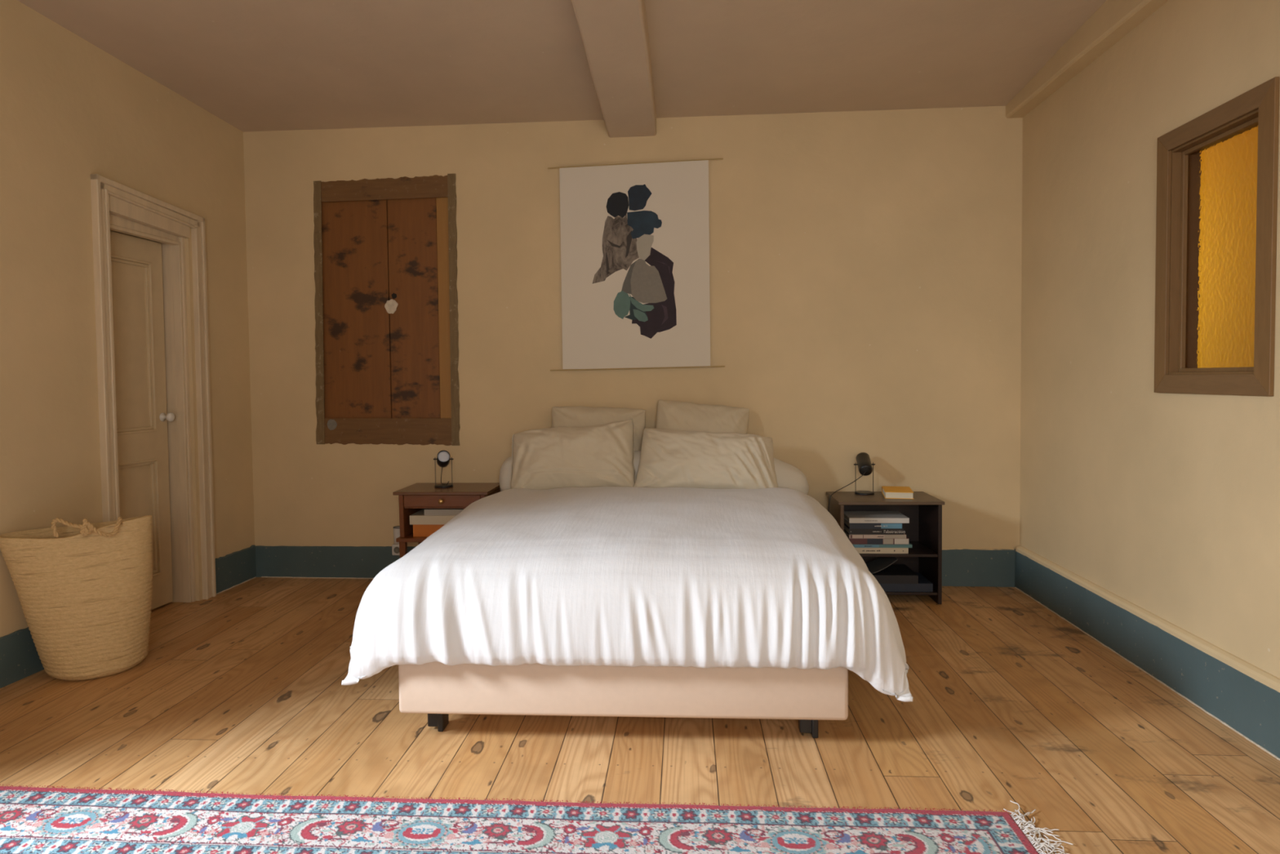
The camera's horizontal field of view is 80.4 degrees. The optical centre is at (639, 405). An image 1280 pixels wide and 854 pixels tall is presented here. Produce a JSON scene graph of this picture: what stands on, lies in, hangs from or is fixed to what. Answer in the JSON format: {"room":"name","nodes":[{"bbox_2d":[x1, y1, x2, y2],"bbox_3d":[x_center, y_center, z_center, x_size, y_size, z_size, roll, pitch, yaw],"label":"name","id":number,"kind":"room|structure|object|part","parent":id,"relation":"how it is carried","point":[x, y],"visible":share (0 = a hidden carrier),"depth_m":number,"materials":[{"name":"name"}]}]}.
{"room":"bedroom","nodes":[
{"label":"bedroom","id":0,"kind":"room"},
{"bbox_2d":[0,0,254,636],"bbox_3d":[-2.908,-0.449,1.693,0.250,3.320,6.262,0,2,6],"label":"wall","id":1,"kind":"structure","parent":0,"point":[71,110],"depth_m":3.51,"materials":[{"name":"beige paint"}]},
{"bbox_2d":[0,626,44,688],"bbox_3d":[-2.825,1.125,1.137,0.023,0.212,5.059,0,2,6],"label":"baseboard","id":2,"kind":"structure","parent":1,"relation":"attached to","point":[20,659],"depth_m":3.18,"materials":[{"name":"blue paint"}]},
{"bbox_2d":[90,173,216,609],"bbox_3d":[-2.645,0.010,4.013,0.254,2.236,0.764,0,2,6],"label":"door","id":3,"kind":"structure","parent":1,"relation":"in","point":[140,284],"depth_m":4.14,"materials":[{"name":"paint"}]},
{"bbox_3d":[-2.687,-0.311,3.978,0.026,0.920,0.344,0,2,6],"label":"panel moulding","id":4,"kind":"part","parent":3,"relation":"part of","materials":[{"name":"beige paint"}]},
{"bbox_3d":[-2.677,0.619,4.011,0.026,0.640,0.344,0,2,6],"label":"panel moulding","id":5,"kind":"part","parent":3,"relation":"part of","materials":[{"name":"beige paint"}]},
{"bbox_3d":[-2.623,0.066,4.208,0.065,0.052,0.052,0,2,3],"label":"knob","id":6,"kind":"part","parent":3,"relation":"part of","materials":[{"name":"white ceramic"}]},
{"bbox_2d":[215,544,256,593],"bbox_3d":[-2.483,1.000,4.633,0.023,0.210,0.409,0,2,6],"label":"baseboard","id":7,"kind":"structure","parent":1,"relation":"attached to","point":[234,568],"depth_m":4.63,"materials":[{"name":"blue paint"}]},
{"bbox_2d":[216,576,256,594],"bbox_3d":[-2.469,1.102,4.639,0.010,0.008,0.387,0,2,5],"label":"trim","id":8,"kind":"structure","parent":1,"relation":"attached to","point":[255,576],"depth_m":4.62,"materials":[{"name":"wood"}]},
{"bbox_2d":[110,230,146,239],"bbox_3d":[-2.830,0.029,4.019,0.045,2.200,0.690,0,2,6],"label":"wall","id":9,"kind":"structure","parent":0,"point":[110,230],"depth_m":4.16,"materials":[{"name":"beige paint"}]},
{"bbox_2d":[17,0,1106,132],"bbox_3d":[-0.480,-1.884,1.465,5.500,0.644,6.800,0,2,3],"label":"ceiling","id":10,"kind":"structure","parent":0,"point":[254,65],"depth_m":3.73,"materials":[{"name":"paint"}]},
{"bbox_2d":[571,0,656,137],"bbox_3d":[-0.231,-1.740,1.455,0.296,0.482,6.200,0,2,3],"label":"ceiling beam","id":11,"kind":"structure","parent":10,"relation":"attached to","point":[614,33],"depth_m":3.59,"materials":[{"name":"paint"}]},
{"bbox_2d":[243,106,1022,549],"bbox_3d":[-0.125,-0.584,4.714,5.205,3.320,0.250,0,2,5],"label":"wall","id":12,"kind":"structure","parent":0,"point":[865,267],"depth_m":4.52,"materials":[{"name":"beige paint"}]},
{"bbox_2d":[261,576,373,578],"bbox_3d":[-1.841,1.091,4.782,1.150,0.008,0.012,0,2,5],"label":"trim","id":13,"kind":"structure","parent":12,"relation":"attached to","point":[261,576],"depth_m":4.80,"materials":[{"name":"brown wood"}]},
{"bbox_2d":[313,173,460,445],"bbox_3d":[-1.582,-0.582,4.750,0.936,1.671,0.082,0,2,5],"label":"window shutter","id":14,"kind":"object","parent":12,"relation":"attached to","point":[386,300],"visible":1,"depth_m":4.73,"materials":[{"name":"brown wood"}]},
{"bbox_3d":[-1.583,-1.341,4.686,0.810,0.142,0.004,0,2,5],"label":"rail","id":15,"kind":"part","parent":14,"relation":"part of","materials":[{"name":"brown wood"}]},
{"bbox_3d":[-1.579,0.167,4.740,0.822,0.175,0.004,0,2,5],"label":"rail","id":16,"kind":"part","parent":14,"relation":"part of","materials":[{"name":"brown wood"}]},
{"bbox_2d":[391,543,399,555],"bbox_3d":[-1.506,0.897,4.723,0.069,0.068,0.051,0,2,3],"label":"box","id":17,"kind":"object","parent":12,"relation":"attached to","point":[395,548],"visible":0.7,"depth_m":4.70,"materials":[{"name":"white plastic"}]},
{"bbox_2d":[392,525,399,544],"bbox_3d":[-1.506,0.810,4.725,0.065,0.105,0.065,0,2,3],"label":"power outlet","id":18,"kind":"object","parent":17,"relation":"on","point":[396,529],"visible":0.62,"depth_m":4.70,"materials":[{"name":"white plastic"}]},
{"bbox_2d":[255,545,1015,586],"bbox_3d":[-0.120,0.969,4.641,4.705,0.222,0.025,0,2,5],"label":"baseboard","id":19,"kind":"structure","parent":12,"relation":"attached to","point":[964,566],"depth_m":4.77,"materials":[{"name":"blue paint"}]},
{"bbox_2d":[547,158,724,370],"bbox_3d":[-0.026,-0.836,4.548,1.058,1.246,0.008,0,2,5],"label":"poster","id":20,"kind":"object","parent":12,"relation":"attached to","point":[635,236],"visible":1,"depth_m":4.55,"materials":[{"name":"paper"}]},
{"bbox_3d":[-0.032,-1.445,4.526,1.054,0.027,0.007,0,2,5],"label":"hanging rod","id":21,"kind":"part","parent":20,"relation":"part of","materials":[{"name":"beige wood"}]},
{"bbox_3d":[-0.020,-0.222,4.569,1.058,0.019,0.007,0,2,5],"label":"hanging rod","id":22,"kind":"part","parent":20,"relation":"part of","materials":[{"name":"beige wood"}]},
{"bbox_2d":[942,547,1013,550],"bbox_3d":[1.804,0.845,4.470,0.770,0.014,0.023,0,2,5],"label":"trim","id":23,"kind":"structure","parent":12,"relation":"attached to","point":[943,548],"depth_m":4.45,"materials":[{"name":"beige paint"}]},
{"bbox_2d":[0,577,1279,853],"bbox_3d":[0.106,1.214,2.443,6.700,0.120,8.600,0,2,3],"label":"floor","id":24,"kind":"structure","parent":0,"point":[239,689],"depth_m":2.61,"materials":[{"name":"brown wood"}]},
{"bbox_2d":[0,515,152,680],"bbox_3d":[-2.390,0.805,3.273,0.429,0.692,0.422,0,2,3],"label":"basket","id":25,"kind":"object","parent":24,"relation":"on","point":[84,591],"visible":1,"depth_m":3.17,"materials":[{"name":"wicker"}]},
{"bbox_3d":[-2.347,0.505,3.119,0.156,0.087,0.031,0,2,3],"label":"handle","id":26,"kind":"part","parent":25,"relation":"part of","materials":[{"name":"wicker"}]},
{"bbox_3d":[-2.241,0.507,3.166,0.051,0.091,0.165,0,2,26],"label":"handle","id":27,"kind":"part","parent":25,"relation":"part of","materials":[{"name":"wicker"}]},
{"bbox_2d":[392,482,499,558],"bbox_3d":[-1.124,0.791,4.510,0.549,0.608,0.391,0,2,3],"label":"nightstand","id":28,"kind":"object","parent":24,"relation":"on","point":[414,498],"visible":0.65,"depth_m":4.35,"materials":[{"name":"brown wood"}]},
{"bbox_3d":[-1.365,0.944,4.375,0.036,0.318,0.030,0,2,3],"label":"leg","id":29,"kind":"part","parent":28,"relation":"part of","materials":[{"name":"brown wood"}]},
{"bbox_3d":[-1.361,0.631,4.524,0.026,0.248,0.350,0,2,3],"label":"panel","id":30,"kind":"part","parent":28,"relation":"part of","materials":[{"name":"brown wood"}]},
{"bbox_2d":[395,532,428,542],"bbox_3d":[-1.122,0.766,4.512,0.534,0.022,0.365,0,2,3],"label":"shelf","id":31,"kind":"object","parent":28,"relation":"attached to","point":[407,536],"depth_m":4.34,"materials":[{"name":"brown wood"}]},
{"bbox_2d":[413,524,444,536],"bbox_3d":[-1.119,0.719,4.492,0.375,0.072,0.240,0,2,3],"label":"book","id":32,"kind":"object","parent":28,"relation":"on","point":[418,530],"visible":0.31,"depth_m":4.38,"materials":[{"name":"orange paper"}]},
{"bbox_2d":[409,508,456,524],"bbox_3d":[-1.125,0.657,4.503,0.395,0.052,0.280,0,2,3],"label":"book","id":33,"kind":"object","parent":32,"relation":"on","point":[419,517],"visible":0.42,"depth_m":4.37,"materials":[{"name":"beige paper"}]},
{"bbox_2d":[424,508,464,515],"bbox_3d":[-1.080,0.613,4.484,0.318,0.034,0.240,0,2,3],"label":"book","id":34,"kind":"object","parent":33,"relation":"on","point":[427,511],"visible":0.4,"depth_m":4.37,"materials":[{"name":"beige paper"}]},
{"bbox_3d":[-1.123,0.582,4.505,0.450,0.009,0.315,0,2,3],"label":"drawer rail","id":35,"kind":"part","parent":28,"relation":"part of","materials":[{"name":"brown wood"}]},
{"bbox_3d":[-1.135,0.548,4.320,0.030,0.030,0.029,0,2,3],"label":"knob","id":36,"kind":"part","parent":28,"relation":"part of","materials":[{"name":"gold metal"}]},
{"bbox_3d":[-1.125,0.542,4.490,0.446,0.068,0.312,0,2,3],"label":"drawer","id":37,"kind":"part","parent":28,"relation":"part of","materials":[{"name":"brown wood"}]},
{"bbox_2d":[433,449,453,488],"bbox_3d":[-1.171,0.376,4.521,0.108,0.221,0.120,-2,3,-42],"label":"table lamp","id":38,"kind":"object","parent":28,"relation":"on","point":[443,456],"visible":1,"depth_m":4.49,"materials":[{"name":"black metal"}]},
{"bbox_3d":[-1.171,0.410,4.530,0.027,0.134,0.081,-2,3,-39],"label":"cord","id":39,"kind":"part","parent":38,"relation":"part of","materials":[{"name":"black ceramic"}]},
{"bbox_3d":[-1.123,0.393,4.521,0.004,0.167,0.004,0,2,26],"label":"rod","id":40,"kind":"part","parent":38,"relation":"part of","materials":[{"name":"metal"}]},
{"bbox_3d":[-0.884,0.627,4.495,0.026,0.248,0.350,0,2,3],"label":"panel","id":41,"kind":"part","parent":28,"relation":"part of","materials":[{"name":"brown wood"}]},
{"bbox_2d":[0,783,1073,853],"bbox_3d":[-0.830,1.200,1.149,3.844,0.016,2.350,0,2,3],"label":"rug","id":42,"kind":"object","parent":24,"relation":"on","point":[34,820],"visible":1,"depth_m":2.08,"materials":[{"name":"multicoloured fabric"}]},
{"bbox_2d":[398,661,848,737],"bbox_3d":[-0.010,0.964,3.553,1.522,0.305,2.020,0,2,3],"label":"bed","id":43,"kind":"object","parent":24,"relation":"on","point":[436,689],"visible":0.39,"depth_m":2.54,"materials":[{"name":"beige fabric"}]},
{"bbox_3d":[-0.012,0.704,3.549,1.493,0.214,1.970,0,2,3],"label":"mattress","id":44,"kind":"object","parent":43,"relation":"on","visible":0},
{"bbox_2d":[341,486,913,702],"bbox_3d":[0.005,0.693,3.388,2.060,0.470,1.892,0,2,3],"label":"duvet","id":45,"kind":"object","parent":44,"relation":"on","point":[631,576],"visible":0.98,"depth_m":2.54,"materials":[{"name":"white fabric"}]},
{"bbox_2d":[509,417,635,489],"bbox_3d":[-0.382,0.290,4.315,0.715,0.414,0.320,-1,2,-4],"label":"pillow","id":46,"kind":"object","parent":45,"relation":"on","point":[598,455],"visible":0.89,"depth_m":4.21,"materials":[{"name":"fabric"}]},
{"bbox_2d":[633,427,777,488],"bbox_3d":[0.368,0.317,4.260,0.798,0.368,0.303,0,2,6],"label":"pillow","id":47,"kind":"object","parent":45,"relation":"on","point":[668,458],"visible":0.91,"depth_m":4.16,"materials":[{"name":"fabric"}]},
{"bbox_2d":[498,450,808,494],"bbox_3d":[0.071,0.420,4.406,1.800,0.313,0.209,0,2,3],"label":"bolster","id":48,"kind":"object","parent":44,"relation":"on","point":[788,476],"visible":0.09,"depth_m":4.31,"materials":[{"name":"white fabric"}]},
{"bbox_2d":[551,405,645,450],"bbox_3d":[-0.256,0.254,4.497,0.588,0.495,0.221,-1,2,-1],"label":"pillow","id":49,"kind":"object","parent":48,"relation":"on","point":[562,416],"visible":0.22,"depth_m":4.49,"materials":[{"name":"fabric"}]},
{"bbox_2d":[655,400,749,434],"bbox_3d":[0.353,0.228,4.455,0.587,0.521,0.207,-1,2,2],"label":"pillow","id":50,"kind":"object","parent":48,"relation":"on","point":[671,415],"visible":0.35,"depth_m":4.43,"materials":[{"name":"fabric"}]},
{"bbox_2d":[826,491,944,604],"bbox_3d":[1.372,0.796,4.286,0.563,0.562,0.373,0,2,3],"label":"nightstand","id":51,"kind":"object","parent":24,"relation":"on","point":[923,531],"visible":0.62,"depth_m":4.25,"materials":[{"name":"brown wood"}]},
{"bbox_3d":[1.113,0.806,4.306,0.020,0.544,0.355,0,2,3],"label":"panel","id":52,"kind":"part","parent":51,"relation":"part of","materials":[{"name":"brown wood"}]},
{"bbox_2d":[828,452,875,511],"bbox_3d":[1.207,0.560,4.378,0.303,0.567,0.146,-1,2,-5],"label":"table lamp","id":53,"kind":"object","parent":51,"relation":"on","point":[863,460],"visible":0.89,"depth_m":4.34,"materials":[{"name":"black metal"}]},
{"bbox_3d":[1.175,0.611,4.333,0.233,0.469,0.046,-1,2,-8],"label":"cord","id":54,"kind":"part","parent":53,"relation":"part of","materials":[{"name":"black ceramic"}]},
{"bbox_3d":[1.247,0.416,4.381,0.004,0.172,0.004,0,2,26],"label":"rod","id":55,"kind":"part","parent":53,"relation":"part of","materials":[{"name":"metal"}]},
{"bbox_3d":[1.347,0.415,4.375,0.004,0.172,0.004,-1,2,-19],"label":"rod","id":56,"kind":"part","parent":53,"relation":"part of","materials":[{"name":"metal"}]},
{"bbox_2d":[854,547,908,553],"bbox_3d":[1.306,0.789,4.242,0.322,0.031,0.221,0,2,3],"label":"book","id":57,"kind":"object","parent":51,"relation":"on","point":[860,550],"visible":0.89,"depth_m":4.13,"materials":[{"name":"paper"}]},
{"bbox_2d":[853,542,911,547],"bbox_3d":[1.327,0.764,4.243,0.322,0.018,0.221,0,2,3],"label":"book","id":58,"kind":"object","parent":57,"relation":"on","point":[909,545],"visible":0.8,"depth_m":4.13,"materials":[{"name":"paper"}]},
{"bbox_2d":[847,537,908,544],"bbox_3d":[1.312,0.739,4.245,0.318,0.032,0.221,0,2,3],"label":"book","id":59,"kind":"object","parent":58,"relation":"on","point":[854,541],"visible":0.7,"depth_m":4.14,"materials":[{"name":"grey paper"}]},
{"bbox_2d":[844,530,906,538],"bbox_3d":[1.303,0.713,4.241,0.306,0.021,0.221,0,2,3],"label":"book","id":60,"kind":"object","parent":59,"relation":"on","point":[850,536],"visible":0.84,"depth_m":4.13,"materials":[{"name":"paper"}]},
{"bbox_2d":[844,524,905,534],"bbox_3d":[1.299,0.686,4.243,0.301,0.032,0.221,0,2,3],"label":"book","id":61,"kind":"object","parent":60,"relation":"on","point":[851,531],"visible":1,"depth_m":4.13,"materials":[{"name":"paper"}]},
{"bbox_2d":[844,519,902,528],"bbox_3d":[1.292,0.654,4.239,0.281,0.030,0.221,0,2,3],"label":"book","id":62,"kind":"object","parent":61,"relation":"on","point":[851,526],"visible":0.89,"depth_m":4.13,"materials":[{"name":"paper"}]},
{"bbox_2d":[844,511,909,523],"bbox_3d":[1.310,0.625,4.239,0.321,0.027,0.221,0,2,3],"label":"book","id":63,"kind":"object","parent":62,"relation":"on","point":[851,517],"visible":0.99,"depth_m":4.16,"materials":[{"name":"paper"}]},
{"bbox_3d":[1.383,0.794,4.454,0.500,0.534,0.010,0,2,3],"label":"panel","id":64,"kind":"part","parent":51,"relation":"part of","materials":[{"name":"brown wood"}]},
{"bbox_2d":[881,485,914,498],"bbox_3d":[1.460,0.494,4.297,0.152,0.037,0.225,0,2,13],"label":"book","id":65,"kind":"object","parent":51,"relation":"on","point":[888,492],"visible":1,"depth_m":4.21,"materials":[{"name":"paper"}]},
{"bbox_3d":[1.373,0.811,4.281,0.500,0.016,0.333,0,2,3],"label":"shelf","id":66,"kind":"part","parent":51,"relation":"part of","materials":[{"name":"brown wood"}]},
{"bbox_2d":[880,572,933,591],"bbox_3d":[1.394,0.992,4.263,0.420,0.045,0.240,0,2,3],"label":"book","id":67,"kind":"object","parent":51,"relation":"on","point":[924,584],"visible":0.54,"depth_m":4.14,"materials":[{"name":"grey paper"}]},
{"bbox_2d":[872,564,918,583],"bbox_3d":[1.344,0.947,4.264,0.360,0.045,0.250,0,2,3],"label":"book","id":68,"kind":"object","parent":67,"relation":"on","point":[894,573],"visible":0.54,"depth_m":4.14,"materials":[{"name":"black paper"}]},
{"bbox_2d":[865,556,897,573],"bbox_3d":[1.287,0.881,4.245,0.250,0.085,0.200,0,2,3],"label":"magazine","id":69,"kind":"object","parent":68,"relation":"on","point":[880,563],"visible":0.47,"depth_m":4.22,"materials":[{"name":"black paper"}]},
{"bbox_3d":[1.375,1.022,4.291,0.500,0.014,0.328,0,2,3],"label":"shelf","id":70,"kind":"part","parent":51,"relation":"part of","materials":[{"name":"brown wood"}]},
{"bbox_3d":[1.634,0.802,4.274,0.020,0.544,0.355,0,2,3],"label":"panel","id":71,"kind":"part","parent":51,"relation":"part of","materials":[{"name":"brown wood"}]},
{"bbox_2d":[1019,0,1279,678],"bbox_3d":[2.042,-0.488,1.327,0.110,3.320,6.126,0,2,4],"label":"wall","id":72,"kind":"structure","parent":0,"point":[1168,504],"depth_m":3.25,"materials":[{"name":"beige paint"}]},
{"bbox_2d":[1005,0,1168,118],"bbox_3d":[1.941,-1.814,1.294,0.118,0.547,6.142,0,2,4],"label":"trim","id":73,"kind":"structure","parent":72,"relation":"attached to","point":[1114,19],"depth_m":3.51,"materials":[{"name":"beige paint"}]},
{"bbox_2d":[1014,551,1279,758],"bbox_3d":[1.992,1.062,1.380,0.043,0.220,6.114,0,2,4],"label":"baseboard","id":74,"kind":"structure","parent":72,"relation":"attached to","point":[1251,707],"depth_m":3.00,"materials":[{"name":"blue paint"}]},
{"bbox_2d":[1014,586,1279,760],"bbox_3d":[2.042,1.135,2.373,0.012,0.008,4.097,0,2,4],"label":"trim","id":75,"kind":"structure","parent":72,"relation":"attached to","point":[1063,618],"depth_m":2.99,"materials":[{"name":"beige wood"}]},
{"bbox_2d":[1015,546,1279,692],"bbox_3d":[1.991,0.942,1.372,0.042,0.030,6.107,0,2,4],"label":"trim","id":76,"kind":"structure","parent":72,"relation":"attached to","point":[1238,664],"depth_m":3.02,"materials":[{"name":"beige paint"}]},
{"bbox_2d":[1154,76,1279,395],"bbox_3d":[2.138,-0.556,2.770,0.132,1.030,0.626,0,2,3],"label":"window","id":77,"kind":"structure","parent":72,"relation":"in","point":[1216,209],"depth_m":2.79,"materials":[{"name":"brown wood"}]},
{"bbox_3d":[2.148,-0.557,2.769,0.006,0.867,0.472,0,2,4],"label":"glass pane","id":78,"kind":"part","parent":77,"relation":"part of","materials":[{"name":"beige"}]}
]}

